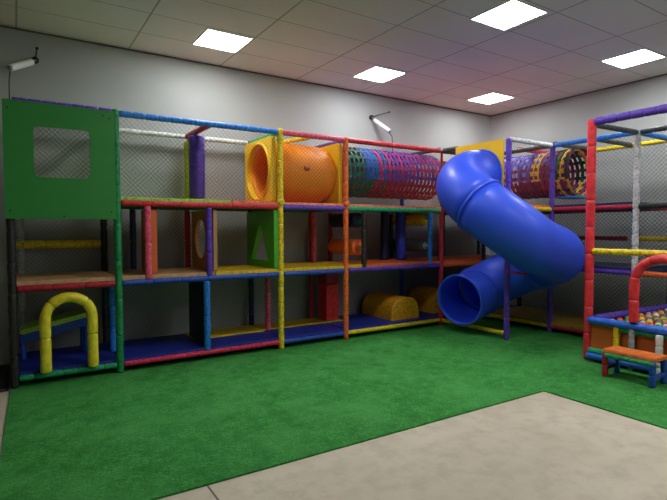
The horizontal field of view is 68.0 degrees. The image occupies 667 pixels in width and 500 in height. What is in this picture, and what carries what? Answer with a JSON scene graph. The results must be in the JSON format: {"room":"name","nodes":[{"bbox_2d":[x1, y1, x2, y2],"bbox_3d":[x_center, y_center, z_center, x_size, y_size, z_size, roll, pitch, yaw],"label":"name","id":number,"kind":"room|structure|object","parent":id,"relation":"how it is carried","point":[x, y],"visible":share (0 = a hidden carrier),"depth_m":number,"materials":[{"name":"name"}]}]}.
{"room":"indoor playground","nodes":[
{"label":"indoor playground","id":0,"kind":"room"},
{"bbox_2d":[0,27,490,364],"bbox_3d":[-3.201,-0.595,5.773,15.120,3.922,0.100,-2,3,-33],"label":"wall","id":1,"kind":"structure","parent":0,"point":[69,71],"depth_m":6.50,"materials":[{"name":"grey paint"}]},
{"bbox_2d":[7,47,38,98],"bbox_3d":[-3.326,-1.858,5.293,0.084,0.807,0.582,0,2,-3],"label":"security camera","id":2,"kind":"object","parent":1,"relation":"attached to","point":[28,62],"visible":0.98,"depth_m":5.23,"materials":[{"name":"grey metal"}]},
{"bbox_2d":[0,25,489,115],"bbox_3d":[-3.180,-2.444,5.644,14.905,0.016,0.015,-2,3,-33],"label":"trim","id":3,"kind":"structure","parent":1,"relation":"attached to","point":[0,25],"depth_m":6.62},
{"bbox_2d":[369,111,392,150],"bbox_3d":[0.852,-1.943,8.049,0.390,0.731,0.395,-2,3,-33],"label":"security camera","id":4,"kind":"object","parent":1,"relation":"attached to","point":[377,122],"visible":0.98,"depth_m":7.97,"materials":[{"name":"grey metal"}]},
{"bbox_2d":[0,0,666,115],"bbox_3d":[-0.556,-2.340,1.604,14.920,0.100,9.650,-2,3,-33],"label":"ceiling","id":5,"kind":"structure","parent":0,"point":[448,58],"depth_m":5.71,"materials":[{"name":"tile"}]},
{"bbox_2d":[192,28,252,52],"bbox_3d":[-1.309,-2.457,5.821,0.544,0.012,0.544,-2,3,-33],"label":"recessed light","id":6,"kind":"object","parent":5,"relation":"in","point":[210,38],"visible":1,"depth_m":5.79,"materials":[{"name":"white plastic"}]},
{"bbox_2d":[353,66,405,82],"bbox_3d":[0.656,-2.514,7.091,0.544,0.012,0.544,-2,3,-33],"label":"recessed light","id":7,"kind":"object","parent":5,"relation":"in","point":[376,73],"visible":1,"depth_m":7.07,"materials":[{"name":"white plastic"}]},
{"bbox_2d":[467,92,513,103],"bbox_3d":[2.668,-2.572,8.398,0.544,0.012,0.544,-2,3,-33],"label":"recessed light","id":8,"kind":"object","parent":5,"relation":"in","point":[493,97],"visible":1,"depth_m":8.38,"materials":[{"name":"white plastic"}]},
{"bbox_2d":[470,0,547,30],"bbox_3d":[1.816,-2.434,5.134,0.544,0.012,0.544,-2,3,-33],"label":"recessed light","id":9,"kind":"object","parent":5,"relation":"in","point":[511,13],"visible":1,"depth_m":5.10,"materials":[{"name":"white plastic"}]},
{"bbox_2d":[601,48,665,68],"bbox_3d":[3.906,-2.493,6.449,0.544,0.012,0.544,-2,3,-33],"label":"recessed light","id":10,"kind":"object","parent":5,"relation":"in","point":[644,55],"visible":1,"depth_m":6.43,"materials":[{"name":"white plastic"}]},
{"bbox_2d":[0,368,666,499],"bbox_3d":[-0.549,1.479,1.763,14.920,0.100,9.650,-2,3,-33],"label":"floor","id":11,"kind":"structure","parent":0,"point":[543,445],"depth_m":3.19,"materials":[{"name":"concrete"}]},
{"bbox_2d":[0,364,9,391],"bbox_3d":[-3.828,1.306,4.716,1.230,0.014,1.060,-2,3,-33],"label":"baseboard","id":12,"kind":"structure","parent":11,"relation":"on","point":[4,369],"depth_m":4.97,"materials":[{"name":"black"}]},
{"bbox_2d":[0,317,666,499],"bbox_3d":[1.435,1.285,4.995,8.010,0.012,6.130,-2,3,-33],"label":"artificial turf","id":13,"kind":"object","parent":11,"relation":"on","point":[156,430],"visible":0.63,"depth_m":4.26,"materials":[{"name":"green carpet"}]},
{"bbox_2d":[5,97,515,388],"bbox_3d":[-0.111,-0.178,7.018,7.558,2.749,1.035,-2,3,-33],"label":"climbing gym","id":14,"kind":"object","parent":13,"relation":"on","point":[115,352],"visible":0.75,"depth_m":5.99,"materials":[{"name":"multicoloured plastic"}]},
{"bbox_2d":[19,308,87,360],"bbox_3d":[-3.038,0.903,5.408,0.674,0.456,0.410,-2,3,-33],"label":"ramp","id":15,"kind":"object","parent":14,"relation":"on","point":[70,320],"visible":0.89,"depth_m":5.30,"materials":[{"name":"plastic"}]},
{"bbox_2d":[2,98,115,218],"bbox_3d":[-2.615,-0.844,4.767,0.945,1.089,0.024,-2,3,-33],"label":"board","id":16,"kind":"object","parent":14,"relation":"attached to","point":[27,195],"visible":1,"depth_m":4.73,"materials":[{"name":"green plastic"}]},
{"bbox_2d":[39,292,98,373],"bbox_3d":[-2.588,0.793,4.849,0.509,0.762,0.099,-2,3,-33],"label":"arch","id":17,"kind":"object","parent":14,"relation":"attached to","point":[47,310],"visible":1,"depth_m":4.78,"materials":[{"name":"yellow plastic"}]},
{"bbox_2d":[141,209,157,273],"bbox_3d":[-2.067,-0.096,5.544,0.060,0.700,0.490,-2,3,-33],"label":"board","id":18,"kind":"object","parent":14,"relation":"on","point":[153,211],"visible":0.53,"depth_m":5.35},
{"bbox_2d":[184,141,189,198],"bbox_3d":[-1.841,-1.007,6.303,0.127,0.807,0.125,-2,3,-33],"label":"hanging bag","id":19,"kind":"object","parent":14,"relation":"hanging from","point":[186,176],"visible":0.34,"depth_m":6.25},
{"bbox_2d":[188,135,205,198],"bbox_3d":[-1.667,-1.014,6.034,0.198,0.772,0.195,-2,3,-33],"label":"hanging bag","id":20,"kind":"object","parent":14,"relation":"hanging from","point":[195,177],"visible":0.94,"depth_m":5.95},
{"bbox_2d":[189,281,204,344],"bbox_3d":[-1.625,0.720,5.935,0.060,0.739,0.570,-2,3,-33],"label":"board","id":21,"kind":"object","parent":14,"relation":"on","point":[196,297],"visible":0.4,"depth_m":5.88,"materials":[{"name":"black plastic"}]},
{"bbox_2d":[192,210,217,270],"bbox_3d":[-1.583,-0.123,6.041,0.045,0.710,0.820,-2,3,-33],"label":"board","id":22,"kind":"object","parent":14,"relation":"attached to","point":[198,261],"visible":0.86,"depth_m":6.07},
{"bbox_2d":[247,210,277,268],"bbox_3d":[-0.933,-0.142,6.426,0.055,0.715,0.840,-2,3,-33],"label":"board","id":23,"kind":"object","parent":14,"relation":"on","point":[266,221],"visible":1,"depth_m":6.30,"materials":[{"name":"green plastic"}]},
{"bbox_2d":[245,136,341,203],"bbox_3d":[-0.552,-1.027,6.704,1.070,0.812,0.838,-2,3,-33],"label":"tunnel","id":24,"kind":"object","parent":14,"relation":"on","point":[249,166],"visible":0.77,"depth_m":6.51,"materials":[{"name":"orange plastic"}]},
{"bbox_2d":[318,283,338,319],"bbox_3d":[-0.074,0.761,7.352,0.220,0.530,0.240,-2,3,-33],"label":"foam block","id":25,"kind":"object","parent":14,"relation":"on","point":[328,294],"visible":0.87,"depth_m":7.26,"materials":[{"name":"red leather"}]},
{"bbox_2d":[318,273,338,283],"bbox_3d":[-0.075,0.409,7.356,0.220,0.168,0.240,-2,3,-33],"label":"foam block","id":26,"kind":"object","parent":25,"relation":"on","point":[323,278],"visible":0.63,"depth_m":7.26,"materials":[{"name":"leather"}]},
{"bbox_2d":[328,238,361,254],"bbox_3d":[0.182,-0.050,7.223,0.230,0.230,0.836,-2,3,-33],"label":"foam roller","id":27,"kind":"object","parent":14,"relation":"attached to","point":[335,246],"visible":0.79,"depth_m":7.10,"materials":[{"name":"orange plastic"}]},
{"bbox_2d":[329,213,360,227],"bbox_3d":[0.182,-0.430,7.208,0.210,0.210,0.836,-2,3,-33],"label":"foam roller","id":28,"kind":"object","parent":14,"relation":"attached to","point":[335,220],"visible":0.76,"depth_m":7.10,"materials":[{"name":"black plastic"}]},
{"bbox_2d":[380,212,387,259],"bbox_3d":[0.804,-0.227,7.810,0.125,0.758,0.123,-2,3,-33],"label":"roller","id":29,"kind":"object","parent":14,"relation":"hanging from","point":[384,215],"visible":0.89,"depth_m":7.76,"materials":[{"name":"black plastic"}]},
{"bbox_2d":[362,292,418,320],"bbox_3d":[0.883,0.861,7.756,0.540,0.330,0.770,-2,3,-33],"label":"bump","id":30,"kind":"object","parent":14,"relation":"on","point":[392,307],"visible":1,"depth_m":7.50,"materials":[{"name":"leather"}]},
{"bbox_2d":[342,147,440,199],"bbox_3d":[0.755,-1.151,7.550,1.920,0.730,0.728,-2,3,-33],"label":"tunnel","id":31,"kind":"object","parent":14,"relation":"attached to","point":[360,162],"visible":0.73,"depth_m":7.33,"materials":[{"name":"multicoloured plastic"}]},
{"bbox_2d":[396,212,405,259],"bbox_3d":[1.056,-0.226,7.771,0.161,0.758,0.158,-2,3,-33],"label":"roller","id":32,"kind":"object","parent":14,"relation":"on","point":[400,216],"visible":0.91,"depth_m":7.71,"materials":[{"name":"blue plastic"}]},
{"bbox_2d":[392,213,427,225],"bbox_3d":[1.213,-0.484,7.874,0.200,0.200,0.836,-2,3,-33],"label":"foam roller","id":33,"kind":"object","parent":14,"relation":"attached to","point":[412,219],"visible":0.66,"depth_m":7.64,"materials":[{"name":"plastic"}]},
{"bbox_2d":[392,239,427,251],"bbox_3d":[1.214,-0.080,7.891,0.200,0.200,0.836,-2,3,-33],"label":"foam roller","id":34,"kind":"object","parent":14,"relation":"attached to","point":[416,245],"visible":0.71,"depth_m":7.65,"materials":[{"name":"grey plastic"}]},
{"bbox_2d":[408,286,438,312],"bbox_3d":[1.676,0.820,8.351,0.600,0.360,0.630,-2,3,-33],"label":"bump","id":35,"kind":"object","parent":14,"relation":"on","point":[426,299],"visible":0.57,"depth_m":8.13,"materials":[{"name":"leather"}]},
{"bbox_2d":[441,125,666,339],"bbox_3d":[3.216,-0.184,6.992,1.998,2.751,4.526,-2,3,-33],"label":"climbing gym","id":36,"kind":"object","parent":13,"relation":"on","point":[548,318],"visible":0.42,"depth_m":6.88,"materials":[{"name":"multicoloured plastic"}]},
{"bbox_2d":[436,139,585,325],"bbox_3d":[2.263,-0.201,6.670,2.059,2.560,1.892,-2,3,-33],"label":"slide","id":37,"kind":"object","parent":36,"relation":"attached to","point":[541,253],"visible":0.98,"depth_m":6.05,"materials":[{"name":"blue plastic"}]},
{"bbox_2d":[504,148,587,198],"bbox_3d":[3.264,-1.165,7.768,0.709,0.710,1.320,-2,3,-33],"label":"tunnel","id":38,"kind":"object","parent":36,"relation":"on","point":[564,169],"visible":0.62,"depth_m":7.54,"materials":[{"name":"multicoloured plastic"}]},
{"bbox_2d":[583,104,666,373],"bbox_3d":[4.007,-0.119,5.591,2.122,2.735,1.325,-2,3,-33],"label":"pit","id":39,"kind":"object","parent":13,"relation":"on","point":[602,331],"visible":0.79,"depth_m":5.51,"materials":[{"name":"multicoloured plastic"}]},
{"bbox_2d":[628,254,666,322],"bbox_3d":[3.276,0.404,4.918,0.095,0.721,0.634,-2,3,-33],"label":"arch","id":40,"kind":"object","parent":39,"relation":"on","point":[634,283],"visible":1,"depth_m":5.10,"materials":[{"name":"red leather"}]},
{"bbox_2d":[602,346,666,387],"bbox_3d":[2.960,1.141,4.874,0.288,0.280,0.500,-2,3,-33],"label":"bench","id":41,"kind":"object","parent":13,"relation":"on","point":[649,359],"visible":1,"depth_m":4.76,"materials":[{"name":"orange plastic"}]},
{"bbox_2d":[489,75,666,315],"bbox_3d":[5.752,-0.611,5.760,0.100,3.922,9.650,-2,3,-33],"label":"wall","id":42,"kind":"structure","parent":0,"point":[567,119],"depth_m":7.86,"materials":[{"name":"grey paint"}]},
{"bbox_2d":[490,73,666,116],"bbox_3d":[5.700,-2.461,5.652,0.015,0.016,9.650,-2,3,-33],"label":"trim","id":43,"kind":"structure","parent":42,"relation":"attached to","point":[666,73],"depth_m":8.09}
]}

